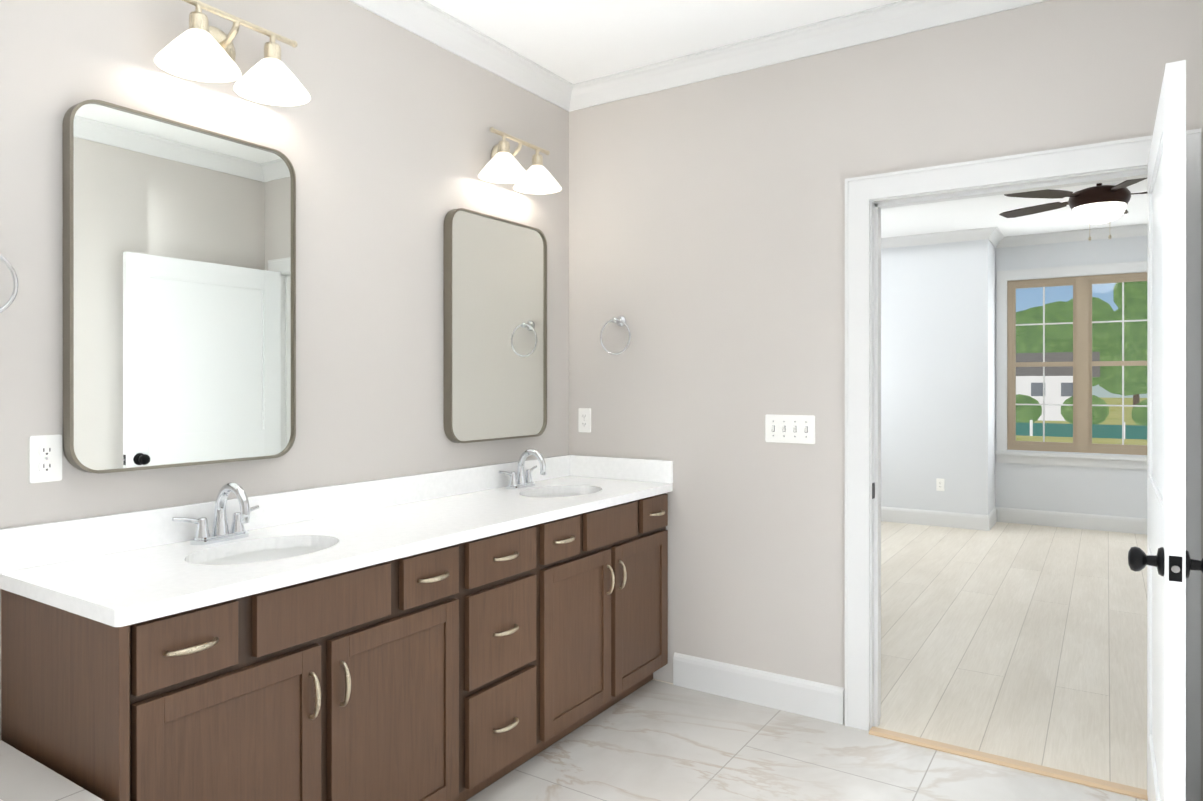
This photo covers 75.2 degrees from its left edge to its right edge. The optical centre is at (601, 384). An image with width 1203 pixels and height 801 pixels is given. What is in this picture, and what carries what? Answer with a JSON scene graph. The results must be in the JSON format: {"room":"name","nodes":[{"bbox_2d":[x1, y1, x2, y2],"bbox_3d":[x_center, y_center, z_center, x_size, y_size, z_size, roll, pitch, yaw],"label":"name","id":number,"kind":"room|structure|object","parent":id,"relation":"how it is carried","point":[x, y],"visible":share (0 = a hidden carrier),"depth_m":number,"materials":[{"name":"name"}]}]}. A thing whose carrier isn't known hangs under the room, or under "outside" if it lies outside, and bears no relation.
{"room":"bathroom","nodes":[
{"label":"bathroom","id":0,"kind":"room"},
{"bbox_2d":[0,0,568,739],"bbox_3d":[-1.396,-0.039,2.005,0.140,2.740,4.340,0,0,33],"label":"wall","id":1,"kind":"structure","parent":0,"point":[384,140],"depth_m":2.61,"materials":[{"name":"beige paint"}]},
{"bbox_2d":[0,254,17,312],"bbox_3d":[-1.426,-0.242,1.768,0.064,0.185,0.166,0,0,33],"label":"towel ring","id":2,"kind":"object","parent":1,"relation":"attached to","point":[9,302],"visible":1,"depth_m":1.81,"materials":[{"name":"silver metal"}]},
{"bbox_2d":[29,434,61,482],"bbox_3d":[-1.363,0.181,1.918,0.009,0.115,0.070,0,0,33],"label":"electrical outlet","id":3,"kind":"object","parent":1,"relation":"attached to","point":[45,458],"visible":1,"depth_m":1.91,"materials":[{"name":"white plastic"}]},
{"bbox_2d":[63,99,295,473],"bbox_3d":[-1.154,-0.249,2.208,0.039,0.950,0.640,0,0,33],"label":"mirror","id":4,"kind":"object","parent":1,"relation":"attached to","point":[179,294],"visible":1,"depth_m":2.15,"materials":[{"name":"silver mirror"}]},
{"bbox_2d":[154,0,310,105],"bbox_3d":[-1.038,-0.954,2.223,0.219,0.184,0.436,0,0,33],"label":"sconce","id":5,"kind":"object","parent":1,"relation":"attached to","point":[200,49],"visible":1,"depth_m":2.22,"materials":[{"name":"white glass"}]},
{"bbox_2d":[0,455,567,572],"bbox_3d":[-0.782,0.388,2.803,0.019,0.100,2.328,0,0,33],"label":"backsplash","id":6,"kind":"structure","parent":1,"relation":"attached to","point":[21,547],"depth_m":2.23,"materials":[{"name":"white stone"}]},
{"bbox_2d":[348,0,575,111],"bbox_3d":[-1.262,-1.365,2.000,0.088,0.088,4.200,0,0,33],"label":"crown molding","id":7,"kind":"structure","parent":1,"relation":"attached to","point":[424,19],"depth_m":3.15,"materials":[{"name":"white"}]},
{"bbox_2d":[444,208,546,442],"bbox_3d":[-0.434,-0.235,3.321,0.039,0.935,0.625,0,0,33],"label":"mirror","id":8,"kind":"object","parent":1,"relation":"attached to","point":[495,328],"visible":1,"depth_m":3.27,"materials":[{"name":"silver mirror"}]},
{"bbox_2d":[478,127,561,194],"bbox_3d":[-0.342,-0.943,3.299,0.219,0.184,0.436,0,0,33],"label":"sconce","id":9,"kind":"object","parent":1,"relation":"attached to","point":[503,166],"visible":1,"depth_m":3.29,"materials":[{"name":"white glass"}]},
{"bbox_2d":[425,0,1147,237],"bbox_3d":[1.917,-1.450,3.129,5.280,0.080,9.830,0,0,33],"label":"ceiling","id":10,"kind":"structure","parent":0,"point":[574,41],"depth_m":3.16,"materials":[{"name":"white paint"}]},
{"bbox_2d":[881,227,999,248],"bbox_3d":[2.858,-1.370,7.476,1.678,0.088,0.088,0,0,33],"label":"crown molding","id":11,"kind":"structure","parent":10,"relation":"attached to","point":[995,237],"depth_m":7.28,"materials":[{"name":"white"}]},
{"bbox_2d":[999,178,1146,240],"bbox_3d":[3.337,-1.175,5.186,1.301,0.474,1.308,0,0,33],"label":"ceiling fan","id":12,"kind":"object","parent":10,"relation":"hanging from","point":[1099,203],"visible":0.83,"depth_m":5.09,"materials":[{"name":"brown wood"}]},
{"bbox_2d":[466,521,1147,800],"bbox_3d":[1.917,1.360,3.132,5.280,0.060,9.830,0,0,33],"label":"floor","id":13,"kind":"structure","parent":0,"point":[1024,642],"depth_m":3.18,"materials":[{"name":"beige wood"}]},
{"bbox_2d":[0,740,103,800],"bbox_3d":[-1.487,1.006,0.756,1.056,0.652,1.854,0,0,33],"label":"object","id":14,"kind":"structure","parent":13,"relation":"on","point":[24,777],"depth_m":1.59,"materials":[{"name":"tile"}]},
{"bbox_2d":[1,489,672,800],"bbox_3d":[-0.540,0.901,2.654,0.586,0.858,2.316,0,0,33],"label":"bathroom vanity","id":15,"kind":"object","parent":13,"relation":"on","point":[463,634],"depth_m":2.06,"materials":[{"name":"brown wood"}]},
{"bbox_2d":[0,477,672,628],"bbox_3d":[-0.550,0.465,2.653,0.570,0.054,2.328,0,0,33],"label":"countertop","id":16,"kind":"structure","parent":15,"relation":"on","point":[108,588],"depth_m":2.07,"materials":[{"name":"white stone"}]},
{"bbox_2d":[184,482,255,544],"bbox_3d":[-1.035,0.356,2.183,0.160,0.166,0.164,0,0,33],"label":"faucet","id":17,"kind":"object","parent":16,"relation":"on","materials":[{"name":"silver metal"}]},
{"bbox_2d":[504,449,547,488],"bbox_3d":[-0.301,0.355,3.316,0.160,0.166,0.164,0,0,33],"label":"faucet","id":18,"kind":"object","parent":16,"relation":"on","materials":[{"name":"silver metal"}]},
{"bbox_2d":[881,506,992,530],"bbox_3d":[2.822,1.256,7.545,1.665,0.140,0.015,0,0,33],"label":"baseboard","id":19,"kind":"structure","parent":13,"relation":"on","point":[888,514],"depth_m":7.32,"materials":[{"name":"white wood"}]},
{"bbox_2d":[869,726,1147,799],"bbox_3d":[1.417,1.325,2.754,0.910,0.011,0.064,0,0,33],"label":"trim","id":20,"kind":"structure","parent":13,"relation":"on","point":[1127,790],"depth_m":2.72,"materials":[{"name":"beige wood"}]},
{"bbox_2d":[569,0,1202,800],"bbox_3d":[1.643,-0.040,2.707,5.280,2.740,0.140,0,0,33],"label":"wall","id":21,"kind":"structure","parent":0,"point":[707,238],"depth_m":3.23,"materials":[{"name":"beige paint"}]},
{"bbox_2d":[578,408,590,432],"bbox_3d":[-0.081,0.170,3.733,0.070,0.115,0.009,0,0,33],"label":"electrical outlet","id":22,"kind":"object","parent":21,"relation":"attached to","point":[584,419],"visible":1,"depth_m":3.73,"materials":[{"name":"white plastic"}]},
{"bbox_2d":[600,315,630,354],"bbox_3d":[0.076,-0.229,3.598,0.166,0.185,0.064,0,0,33],"label":"towel ring","id":23,"kind":"object","parent":21,"relation":"attached to","point":[620,320],"visible":1,"depth_m":3.59,"materials":[{"name":"silver metal"}]},
{"bbox_2d":[568,455,672,480],"bbox_3d":[0.084,0.387,3.617,0.549,0.100,0.020,0,0,33],"label":"backsplash","id":24,"kind":"structure","parent":21,"relation":"attached to","point":[628,469],"depth_m":3.60,"materials":[{"name":"white stone"}]},
{"bbox_2d":[673,652,843,724],"bbox_3d":[0.637,1.260,3.267,0.748,0.140,0.015,0,0,33],"label":"baseboard","id":25,"kind":"structure","parent":21,"relation":"attached to","point":[817,700],"depth_m":3.22,"materials":[{"name":"white wood"}]},
{"bbox_2d":[765,414,814,443],"bbox_3d":[0.768,0.179,3.176,0.205,0.115,0.021,0,0,33],"label":"switch plate","id":26,"kind":"object","parent":21,"relation":"attached to","point":[799,429],"visible":1,"depth_m":3.17,"materials":[{"name":"white plastic"}]},
{"bbox_2d":[572,0,1049,109],"bbox_3d":[0.863,-1.366,3.074,2.310,0.088,0.088,0,0,33],"label":"crown molding","id":27,"kind":"structure","parent":21,"relation":"attached to","point":[902,17],"depth_m":3.14,"materials":[{"name":"white"}]},
{"bbox_2d":[845,128,1200,800],"bbox_3d":[1.462,0.264,2.824,1.106,2.133,0.184,0,0,33],"label":"door frame","id":28,"kind":"structure","parent":21,"relation":"attached to","point":[868,198],"depth_m":2.98,"materials":[{"name":"white wood"}]},
{"bbox_2d":[1128,60,1202,800],"bbox_3d":[1.523,0.303,2.120,0.172,2.033,0.950,0,0,33],"label":"door","id":29,"kind":"structure","parent":21,"relation":"in","point":[1168,562],"depth_m":1.74,"materials":[{"name":"white wood"}]},
{"bbox_2d":[881,239,994,514],"bbox_3d":[3.000,-0.044,7.861,1.680,2.740,0.710,0,0,33],"label":"wall jog","id":30,"kind":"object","parent":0,"point":[938,360],"visible":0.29,"depth_m":7.35,"materials":[{"name":"paint"}]},
{"bbox_2d":[936,478,943,490],"bbox_3d":[3.174,0.936,7.321,0.070,0.115,0.009,0,0,33],"label":"outlet","id":31,"kind":"object","parent":30,"relation":"attached to","point":[939,484],"visible":1,"depth_m":7.32,"materials":[{"name":"white plastic"}]},
{"bbox_2d":[995,235,1146,518],"bbox_3d":[4.465,-0.043,7.253,1.440,2.740,0.140,0,0,33],"label":"wall","id":32,"kind":"structure","parent":0,"point":[1120,492],"depth_m":7.25,"materials":[{"name":"paint"}]},
{"bbox_2d":[989,507,996,525],"bbox_3d":[3.671,1.256,7.339,0.015,0.140,0.540,0,0,33],"label":"baseboard","id":33,"kind":"structure","parent":32,"relation":"attached to","point":[994,511],"depth_m":7.41,"materials":[{"name":"white wood"}]},
{"bbox_2d":[989,231,1005,247],"bbox_3d":[3.677,-1.370,7.279,0.088,0.088,0.450,0,0,33],"label":"crown molding","id":34,"kind":"structure","parent":32,"relation":"attached to","point":[1001,242],"depth_m":7.47,"materials":[{"name":"white"}]},
{"bbox_2d":[995,261,1146,469],"bbox_3d":[4.438,-0.173,7.212,1.450,1.850,0.142,0,0,33],"label":"bedroom window","id":35,"kind":"structure","parent":32,"relation":"in","point":[1082,279],"depth_m":7.25,"materials":[{"name":"beige wood"}]},
{"bbox_2d":[996,224,1146,247],"bbox_3d":[4.403,-1.369,7.156,1.440,0.088,0.088,0,0,33],"label":"crown molding","id":36,"kind":"structure","parent":32,"relation":"attached to","point":[1140,229],"depth_m":7.18,"materials":[{"name":"white"}]},
{"bbox_2d":[997,507,1146,534],"bbox_3d":[4.423,1.257,7.188,1.440,0.140,0.015,0,0,33],"label":"baseboard","id":37,"kind":"structure","parent":32,"relation":"attached to","point":[1025,516],"depth_m":7.22,"materials":[{"name":"white wood"}]},
{"label":"outside","id":38,"kind":"structure","parent":0,"visible":0},
{"bbox_2d":[1016,397,1146,444],"bbox_3d":[37.593,1.746,52.936,130.000,0.080,112.460,0,0,33],"label":"lawn","id":39,"kind":"structure","parent":38,"point":[1116,420],"depth_m":34.75,"materials":[{"name":"plant"}]},
{"bbox_2d":[1016,352,1099,420],"bbox_3d":[22.462,0.016,41.559,6.800,3.400,8.640,0,0,33],"label":"house","id":40,"kind":"structure","parent":39,"relation":"on","point":[1034,390],"depth_m":37.60,"materials":[{"name":"white"}]},
{"bbox_2d":[1016,420,1146,439],"bbox_3d":[18.695,1.462,23.726,70.000,0.540,0.160,0,0,33],"label":"fence","id":41,"kind":"object","parent":39,"relation":"on","point":[1062,431],"depth_m":25.79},
{"bbox_2d":[1016,281,1146,424],"bbox_3d":[36.392,-3.448,45.344,101.890,11.308,49.270,0,0,33],"label":"trees","id":42,"kind":"object","parent":39,"relation":"on","point":[1114,329],"depth_m":49.35,"materials":[{"name":"green plant"}]}
]}

